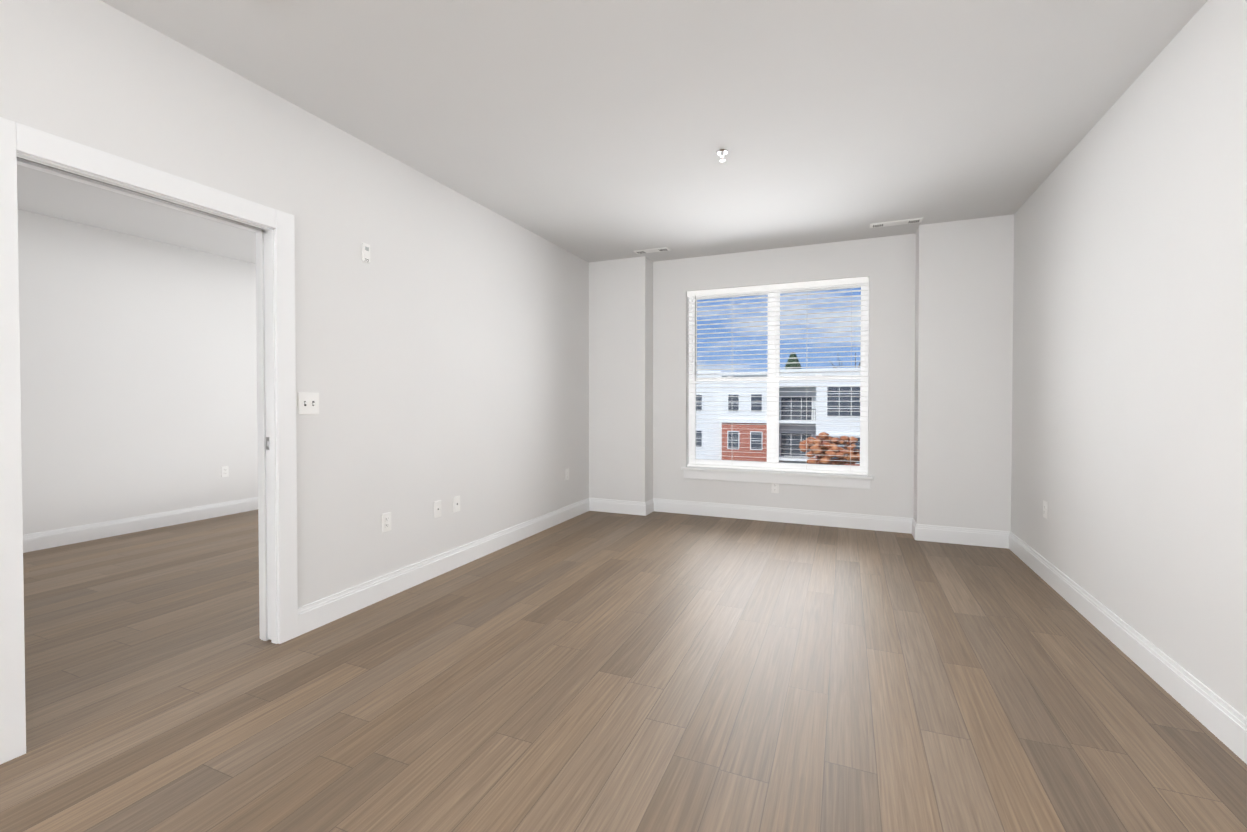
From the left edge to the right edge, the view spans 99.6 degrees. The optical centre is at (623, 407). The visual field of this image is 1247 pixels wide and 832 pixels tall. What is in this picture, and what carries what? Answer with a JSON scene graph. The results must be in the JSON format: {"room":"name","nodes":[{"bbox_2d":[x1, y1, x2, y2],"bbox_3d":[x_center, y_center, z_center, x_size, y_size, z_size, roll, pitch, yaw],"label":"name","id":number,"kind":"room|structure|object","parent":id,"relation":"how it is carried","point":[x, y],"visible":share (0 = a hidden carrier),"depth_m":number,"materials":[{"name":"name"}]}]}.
{"room":"empty living room","nodes":[
{"label":"empty living room","id":0,"kind":"room"},
{"bbox_2d":[18,209,257,534],"bbox_3d":[-5.261,-0.197,3.295,0.120,2.740,9.470,0,1,23],"label":"wall","id":1,"kind":"structure","parent":0,"point":[138,374],"depth_m":4.84,"materials":[{"name":"paint"}]},
{"bbox_2d":[23,497,257,552],"bbox_3d":[-4.667,1.085,4.549,0.016,0.140,6.210,0,1,23],"label":"baseboard","id":2,"kind":"structure","parent":1,"relation":"attached to","point":[66,536],"depth_m":4.85,"materials":[{"name":"white wood"}]},
{"bbox_2d":[221,466,228,476],"bbox_3d":[-4.230,0.675,5.593,0.010,0.115,0.070,0,1,23],"label":"outlet","id":3,"kind":"object","parent":1,"relation":"attached to","point":[224,471],"visible":1,"depth_m":5.59,"materials":[{"name":"white plastic"}]},
{"bbox_2d":[0,0,588,639],"bbox_3d":[-2.132,-0.177,1.835,0.120,2.740,9.210,0,1,23],"label":"wall","id":4,"kind":"structure","parent":0,"point":[442,344],"depth_m":3.15,"materials":[{"name":"paint"}]},
{"bbox_2d":[0,117,297,764],"bbox_3d":[-1.962,0.105,2.243,0.158,2.165,1.075,0,1,23],"label":"door frame","id":5,"kind":"structure","parent":4,"relation":"attached to","point":[30,147],"depth_m":2.22,"materials":[{"name":"white wood"}]},
{"bbox_2d":[298,393,318,414],"bbox_3d":[-1.658,-0.023,2.785,0.024,0.115,0.116,0,1,23],"label":"switch plate","id":6,"kind":"object","parent":4,"relation":"attached to","point":[308,403],"visible":1,"depth_m":2.78,"materials":[{"name":"white plastic"}]},
{"bbox_2d":[362,243,369,262],"bbox_3d":[-1.519,-0.915,3.110,0.016,0.110,0.052,0,1,23],"label":"thermostat","id":7,"kind":"object","parent":4,"relation":"attached to","point":[365,252],"visible":1,"depth_m":3.10,"materials":[{"name":"white plastic"}]},
{"bbox_2d":[382,512,390,532],"bbox_3d":[-1.467,0.708,3.265,0.010,0.115,0.070,0,1,23],"label":"electrical outlet","id":8,"kind":"object","parent":4,"relation":"attached to","point":[386,521],"visible":1,"depth_m":3.26,"materials":[{"name":"white plastic"}]},
{"bbox_2d":[434,500,440,517],"bbox_3d":[-1.295,0.706,3.673,0.010,0.115,0.070,0,1,23],"label":"outlet","id":9,"kind":"object","parent":4,"relation":"attached to","point":[437,508],"visible":1,"depth_m":3.67,"materials":[{"name":"white plastic"}]},
{"bbox_2d":[298,498,590,635],"bbox_3d":[-1.034,1.089,4.286,0.016,0.140,3.385,0,1,23],"label":"baseboard","id":10,"kind":"structure","parent":4,"relation":"attached to","point":[316,614],"depth_m":3.49,"materials":[{"name":"white wood"}]},
{"bbox_2d":[453,495,459,512],"bbox_3d":[-1.219,0.703,3.854,0.010,0.115,0.070,0,1,23],"label":"outlet","id":11,"kind":"object","parent":4,"relation":"attached to","point":[456,503],"visible":1,"depth_m":3.85,"materials":[{"name":"white plastic"}]},
{"bbox_2d":[565,468,568,479],"bbox_3d":[-0.573,0.678,5.386,0.010,0.115,0.070,0,1,23],"label":"electrical outlet","id":12,"kind":"object","parent":4,"relation":"attached to","point":[567,474],"visible":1,"depth_m":5.38,"materials":[{"name":"white plastic"}]},
{"bbox_2d":[17,0,1207,263],"bbox_3d":[-1.852,-1.606,1.773,7.570,0.120,9.590,0,1,23],"label":"ceiling","id":13,"kind":"structure","parent":0,"point":[595,130],"depth_m":2.68,"materials":[{"name":"paint"}]},
{"bbox_2d":[634,247,669,253],"bbox_3d":[0.290,-1.592,5.337,0.360,0.011,0.110,0,1,23],"label":"ceiling vent","id":14,"kind":"object","parent":13,"relation":"in","point":[652,250],"visible":1,"depth_m":5.31,"materials":[{"name":"white metal"}]},
{"bbox_2d":[716,149,727,161],"bbox_3d":[0.605,-1.540,3.224,0.072,0.053,0.072,0,1,23],"label":"sprinkler head","id":15,"kind":"object","parent":13,"relation":"attached to","point":[721,152],"visible":1,"depth_m":3.21},
{"bbox_2d":[870,217,922,227],"bbox_3d":[2.328,-1.580,4.505,0.400,0.011,0.110,0,1,23],"label":"ceiling vent","id":16,"kind":"object","parent":13,"relation":"in","point":[897,222],"visible":1,"depth_m":4.49,"materials":[{"name":"white metal"}]},
{"bbox_2d":[589,256,652,501],"bbox_3d":[-0.030,-0.233,5.814,0.665,2.740,0.245,0,1,23],"label":"wall","id":17,"kind":"structure","parent":0,"point":[620,379],"depth_m":5.69,"materials":[{"name":"paint"}]},
{"bbox_2d":[591,498,646,515],"bbox_3d":[-0.059,1.069,5.702,0.651,0.140,0.016,0,1,23],"label":"baseboard","id":18,"kind":"structure","parent":17,"relation":"attached to","point":[600,505],"depth_m":5.69,"materials":[{"name":"white wood"}]},
{"bbox_2d":[0,510,1246,831],"bbox_3d":[-1.852,1.254,1.813,7.570,0.120,9.590,0,1,23],"label":"floor","id":19,"kind":"structure","parent":0,"point":[630,672],"depth_m":2.15,"materials":[{"name":"brown wood"}]},
{"bbox_2d":[653,233,915,517],"bbox_3d":[1.494,-0.228,5.446,4.000,2.740,0.260,0,1,23],"label":"wall","id":20,"kind":"structure","parent":0,"point":[886,265],"depth_m":5.13,"materials":[{"name":"paint"}]},
{"bbox_2d":[771,483,778,492],"bbox_3d":[1.525,0.799,5.303,0.070,0.115,0.010,0,1,23],"label":"outlet","id":21,"kind":"object","parent":20,"relation":"attached to","point":[774,487],"visible":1,"depth_m":5.30,"materials":[{"name":"white plastic"}]},
{"bbox_2d":[681,278,873,488],"bbox_3d":[1.520,-0.245,5.378,1.870,2.004,0.233,0,1,23],"label":"window","id":22,"kind":"structure","parent":20,"relation":"in","point":[772,438],"depth_m":5.40,"materials":[{"name":"white plastic"}]},
{"bbox_2d":[687,277,867,474],"bbox_3d":[1.507,-0.306,5.347,1.764,1.876,0.070,0,1,23],"label":"window blinds","id":23,"kind":"object","parent":22,"relation":"attached to","point":[811,284],"visible":0.94,"depth_m":5.31,"materials":[{"name":"white plastic"}]},
{"bbox_2d":[651,498,914,533],"bbox_3d":[1.488,1.074,5.316,2.535,0.140,0.016,0,1,23],"label":"baseboard","id":24,"kind":"structure","parent":20,"relation":"attached to","point":[797,516],"depth_m":5.25,"materials":[{"name":"white wood"}]},
{"bbox_2d":[914,214,1013,530],"bbox_3d":[2.926,-0.215,4.568,0.680,2.740,0.245,0,1,23],"label":"wall","id":25,"kind":"structure","parent":0,"point":[964,274],"depth_m":4.45,"materials":[{"name":"paint"}]},
{"bbox_2d":[911,521,1006,547],"bbox_3d":[2.849,1.086,4.477,0.656,0.140,0.016,0,1,23],"label":"baseboard","id":26,"kind":"structure","parent":25,"relation":"attached to","point":[921,532],"depth_m":4.47,"materials":[{"name":"white wood"}]},
{"bbox_2d":[1011,0,1246,717],"bbox_3d":[1.604,-0.157,0.402,0.120,2.740,9.470,0,1,23],"label":"wall","id":27,"kind":"structure","parent":0,"point":[1129,419],"depth_m":2.35,"materials":[{"name":"paint"}]},
{"bbox_2d":[1043,500,1047,518],"bbox_3d":[2.875,0.694,3.592,0.010,0.115,0.070,0,1,23],"label":"electrical outlet","id":28,"kind":"object","parent":27,"relation":"attached to","point":[1045,505],"visible":1,"depth_m":3.58,"materials":[{"name":"white plastic"}]},
{"bbox_2d":[1007,531,1246,763],"bbox_3d":[1.444,1.146,0.215,0.016,0.140,8.965,0,1,23],"label":"baseboard","id":29,"kind":"structure","parent":27,"relation":"attached to","point":[1215,715],"depth_m":2.32,"materials":[{"name":"white wood"}]},
{"label":"outside","id":30,"kind":"structure","parent":0,"visible":0},
{"bbox_3d":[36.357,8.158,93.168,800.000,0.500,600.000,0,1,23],"label":"ground","id":31,"kind":"structure","parent":30,"visible":0},
{"bbox_2d":[696,368,859,465],"bbox_3d":[19.507,2.447,53.088,80.000,12.050,14.800,0,1,23],"label":"building","id":32,"kind":"structure","parent":31,"relation":"on","point":[791,430],"depth_m":48.68,"materials":[{"name":"white"}]},
{"bbox_2d":[785,352,800,368],"bbox_3d":[22.076,0.527,68.691,8.774,15.450,9.000,0,1,23],"label":"conifer tree","id":33,"kind":"object","parent":31,"relation":"on","point":[789,364],"depth_m":67.98,"materials":[{"name":"green plant"}]},
{"bbox_2d":[799,432,859,464],"bbox_3d":[15.827,5.247,40.452,4.584,6.807,3.768,0,1,23],"label":"autumn tree","id":34,"kind":"object","parent":31,"relation":"on","point":[826,458],"depth_m":39.73,"materials":[{"name":"brown plant"}]}
]}

